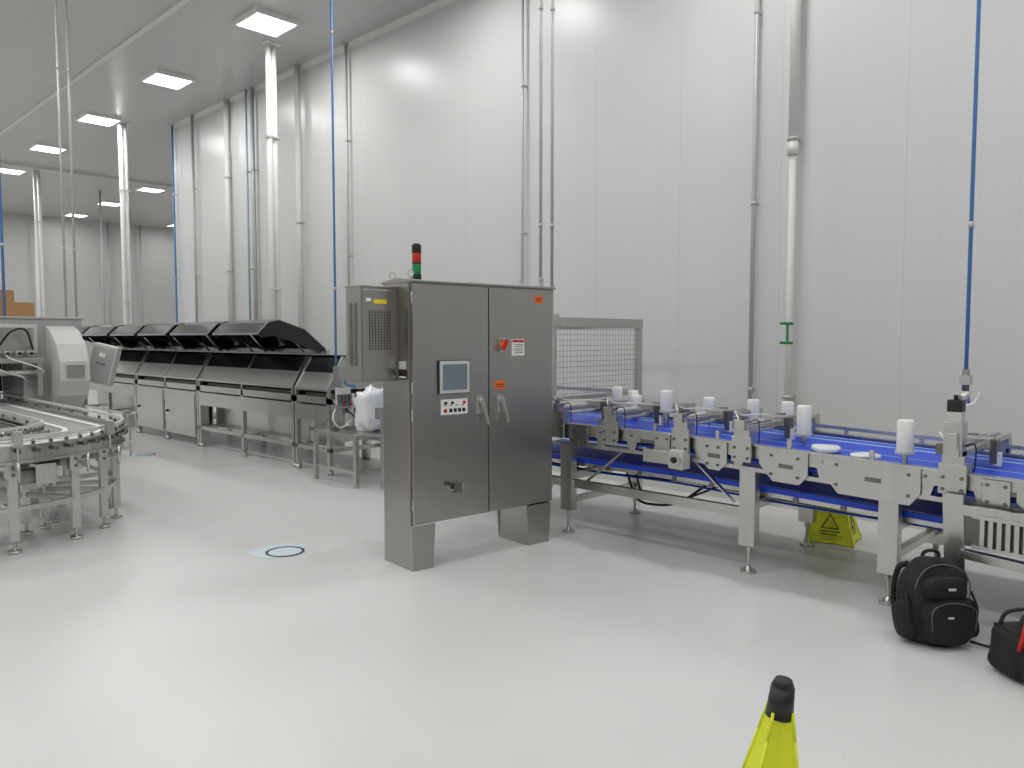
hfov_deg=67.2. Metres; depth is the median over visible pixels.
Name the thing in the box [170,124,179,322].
conduit
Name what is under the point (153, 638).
floor
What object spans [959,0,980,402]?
pipe
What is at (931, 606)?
backpack
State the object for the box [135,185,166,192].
ceiling light panel
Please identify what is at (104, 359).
control box
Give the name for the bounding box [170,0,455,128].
trim
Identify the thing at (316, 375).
conveyor
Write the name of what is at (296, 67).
pipe
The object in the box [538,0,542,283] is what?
pipe
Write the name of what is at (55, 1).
pipe
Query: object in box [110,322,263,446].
conveyor
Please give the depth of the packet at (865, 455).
5.05 m
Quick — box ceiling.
[0,0,437,228]
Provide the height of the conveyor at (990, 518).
1.030 m
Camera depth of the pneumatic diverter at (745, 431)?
5.61 m
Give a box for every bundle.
[33,169,46,316]
[117,121,133,324]
[261,40,282,438]
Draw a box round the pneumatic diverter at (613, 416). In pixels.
[602,391,695,444]
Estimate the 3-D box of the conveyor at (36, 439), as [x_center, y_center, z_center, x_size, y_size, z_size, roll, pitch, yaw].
[-7.060,0.786,7.135,6.352,0.980,5.349,3,5,44]
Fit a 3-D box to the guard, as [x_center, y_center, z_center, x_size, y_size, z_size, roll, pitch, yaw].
[0.201,0.253,7.925,1.570,1.950,1.680,3,5,44]
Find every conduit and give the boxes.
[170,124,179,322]
[189,115,198,321]
[222,98,233,321]
[243,90,252,319]
[249,87,258,319]
[343,43,352,423]
[521,0,526,284]
[747,0,761,398]
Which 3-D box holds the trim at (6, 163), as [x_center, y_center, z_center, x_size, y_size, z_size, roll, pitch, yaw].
[-13.760,-6.080,21.364,0.150,0.090,28.000,3,5,44]
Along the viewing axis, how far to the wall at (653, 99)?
8.44 m
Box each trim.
[0,0,189,135]
[0,160,172,188]
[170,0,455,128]
[213,407,925,529]
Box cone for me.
[742,675,798,767]
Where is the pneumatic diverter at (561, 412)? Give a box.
[552,386,643,437]
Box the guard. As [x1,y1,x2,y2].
[552,314,642,501]
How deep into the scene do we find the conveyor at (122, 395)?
14.58 m
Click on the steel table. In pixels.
(349, 432)
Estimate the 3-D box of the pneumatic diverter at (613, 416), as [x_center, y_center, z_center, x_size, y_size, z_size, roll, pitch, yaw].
[1.138,0.267,6.800,0.489,0.379,1.288,3,5,44]
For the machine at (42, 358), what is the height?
1.980 m
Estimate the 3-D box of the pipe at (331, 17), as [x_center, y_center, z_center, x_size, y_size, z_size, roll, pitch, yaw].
[-2.126,-2.804,9.151,0.066,5.167,0.068,3,5,44]
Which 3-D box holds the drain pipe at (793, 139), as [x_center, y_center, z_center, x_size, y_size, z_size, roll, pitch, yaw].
[2.750,-2.172,7.539,0.135,6.237,0.173,3,5,44]
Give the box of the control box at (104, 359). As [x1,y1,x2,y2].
[89,342,121,385]
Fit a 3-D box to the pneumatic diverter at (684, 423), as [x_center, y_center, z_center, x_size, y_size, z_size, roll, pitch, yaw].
[1.525,0.275,6.392,0.688,0.420,1.292,3,4,38]
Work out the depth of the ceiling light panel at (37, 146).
19.45 m
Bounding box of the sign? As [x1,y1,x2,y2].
[804,507,861,546]
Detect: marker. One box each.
[129,452,156,455]
[247,544,305,558]
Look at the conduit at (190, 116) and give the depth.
16.88 m
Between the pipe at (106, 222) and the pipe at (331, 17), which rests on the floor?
the pipe at (106, 222)
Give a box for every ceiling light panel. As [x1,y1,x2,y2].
[0,165,26,174]
[28,142,67,153]
[64,212,88,217]
[75,111,121,126]
[96,200,119,206]
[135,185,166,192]
[140,68,194,89]
[233,6,299,37]
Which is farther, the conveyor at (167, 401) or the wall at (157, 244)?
the wall at (157, 244)
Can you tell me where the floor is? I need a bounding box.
[0,388,1023,767]
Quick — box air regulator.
[331,366,355,428]
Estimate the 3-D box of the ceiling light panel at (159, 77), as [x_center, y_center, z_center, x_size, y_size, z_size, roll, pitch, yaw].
[-6.418,-5.671,14.346,0.720,0.070,0.720,3,5,44]
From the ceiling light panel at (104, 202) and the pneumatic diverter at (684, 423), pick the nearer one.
the pneumatic diverter at (684, 423)
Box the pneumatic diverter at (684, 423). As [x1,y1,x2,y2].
[659,390,762,452]
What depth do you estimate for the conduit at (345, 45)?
12.78 m
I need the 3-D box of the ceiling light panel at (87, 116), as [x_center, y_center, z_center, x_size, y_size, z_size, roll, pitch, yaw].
[-9.090,-5.825,16.930,0.720,0.070,0.720,3,5,44]
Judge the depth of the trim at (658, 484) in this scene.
8.56 m
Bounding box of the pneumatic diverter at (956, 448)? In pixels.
[895,392,1011,495]
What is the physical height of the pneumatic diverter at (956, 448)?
0.589 m
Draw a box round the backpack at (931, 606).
[890,548,989,647]
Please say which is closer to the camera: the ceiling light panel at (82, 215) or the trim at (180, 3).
the trim at (180, 3)
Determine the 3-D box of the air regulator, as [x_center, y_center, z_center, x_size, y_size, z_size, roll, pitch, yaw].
[-2.036,0.163,9.349,0.225,0.758,0.471,3,5,44]
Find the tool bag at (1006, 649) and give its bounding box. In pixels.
[987,607,1023,681]
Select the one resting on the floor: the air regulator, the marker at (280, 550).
the marker at (280, 550)
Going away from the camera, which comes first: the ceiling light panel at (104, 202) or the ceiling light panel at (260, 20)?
the ceiling light panel at (260, 20)
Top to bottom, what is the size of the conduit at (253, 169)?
6.287 m
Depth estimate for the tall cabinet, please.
5.79 m
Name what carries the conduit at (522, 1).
attached to the wall at (653, 99)
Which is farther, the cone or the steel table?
the steel table
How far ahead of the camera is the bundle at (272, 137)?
12.75 m
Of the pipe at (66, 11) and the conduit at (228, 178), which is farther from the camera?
the conduit at (228, 178)
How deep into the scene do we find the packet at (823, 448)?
5.28 m
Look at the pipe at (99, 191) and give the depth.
25.44 m
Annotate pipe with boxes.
[0,166,5,315]
[293,64,304,328]
[330,0,336,364]
[538,0,542,283]
[779,0,800,400]
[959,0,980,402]
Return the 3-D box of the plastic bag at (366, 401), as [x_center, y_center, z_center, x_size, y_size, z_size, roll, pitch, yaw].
[-1.662,0.297,9.102,0.329,0.579,0.382,3,5,44]
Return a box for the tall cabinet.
[345,243,555,571]
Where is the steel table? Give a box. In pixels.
[312,425,380,488]
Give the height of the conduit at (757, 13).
6.287 m
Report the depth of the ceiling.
13.86 m
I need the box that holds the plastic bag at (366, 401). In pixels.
[353,384,382,431]
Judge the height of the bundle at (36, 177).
6.537 m
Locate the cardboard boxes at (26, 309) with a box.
[0,290,34,316]
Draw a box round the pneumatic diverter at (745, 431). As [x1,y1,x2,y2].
[731,399,819,462]
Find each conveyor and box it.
[0,392,134,554]
[82,324,163,432]
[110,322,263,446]
[293,354,382,475]
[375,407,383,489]
[552,406,1023,606]
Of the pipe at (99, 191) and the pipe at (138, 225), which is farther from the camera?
the pipe at (138, 225)
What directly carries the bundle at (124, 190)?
on the floor
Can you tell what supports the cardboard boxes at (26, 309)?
on the machine at (42, 358)
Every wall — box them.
[0,212,175,367]
[173,0,1023,453]
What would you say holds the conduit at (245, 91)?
attached to the wall at (653, 99)
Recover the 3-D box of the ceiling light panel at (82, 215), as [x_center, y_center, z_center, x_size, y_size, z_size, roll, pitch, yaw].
[-17.033,-6.612,30.091,0.720,0.070,0.720,3,5,44]
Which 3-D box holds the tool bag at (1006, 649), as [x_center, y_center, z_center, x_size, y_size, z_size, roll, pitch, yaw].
[2.652,1.299,3.845,0.409,0.353,0.317,0,3,-6]
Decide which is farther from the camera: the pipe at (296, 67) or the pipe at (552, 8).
the pipe at (296, 67)
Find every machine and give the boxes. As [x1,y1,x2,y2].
[0,316,89,433]
[170,319,364,467]
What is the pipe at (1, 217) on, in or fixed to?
hanging from the ceiling
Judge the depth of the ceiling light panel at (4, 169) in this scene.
22.09 m
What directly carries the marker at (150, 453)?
on the floor
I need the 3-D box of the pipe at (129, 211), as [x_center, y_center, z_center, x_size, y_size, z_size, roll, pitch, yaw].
[-14.611,-3.351,29.608,0.107,6.517,0.110,3,5,44]
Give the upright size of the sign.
0.795 m
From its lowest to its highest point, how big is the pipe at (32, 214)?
6.517 m
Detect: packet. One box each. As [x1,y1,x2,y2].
[811,444,840,452]
[850,452,880,459]
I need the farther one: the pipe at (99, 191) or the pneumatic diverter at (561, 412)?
the pipe at (99, 191)
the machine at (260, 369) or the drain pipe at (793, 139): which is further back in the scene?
the machine at (260, 369)
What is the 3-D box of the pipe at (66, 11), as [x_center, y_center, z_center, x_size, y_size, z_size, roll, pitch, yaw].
[-6.002,-3.192,10.476,0.068,4.552,0.070,3,5,44]

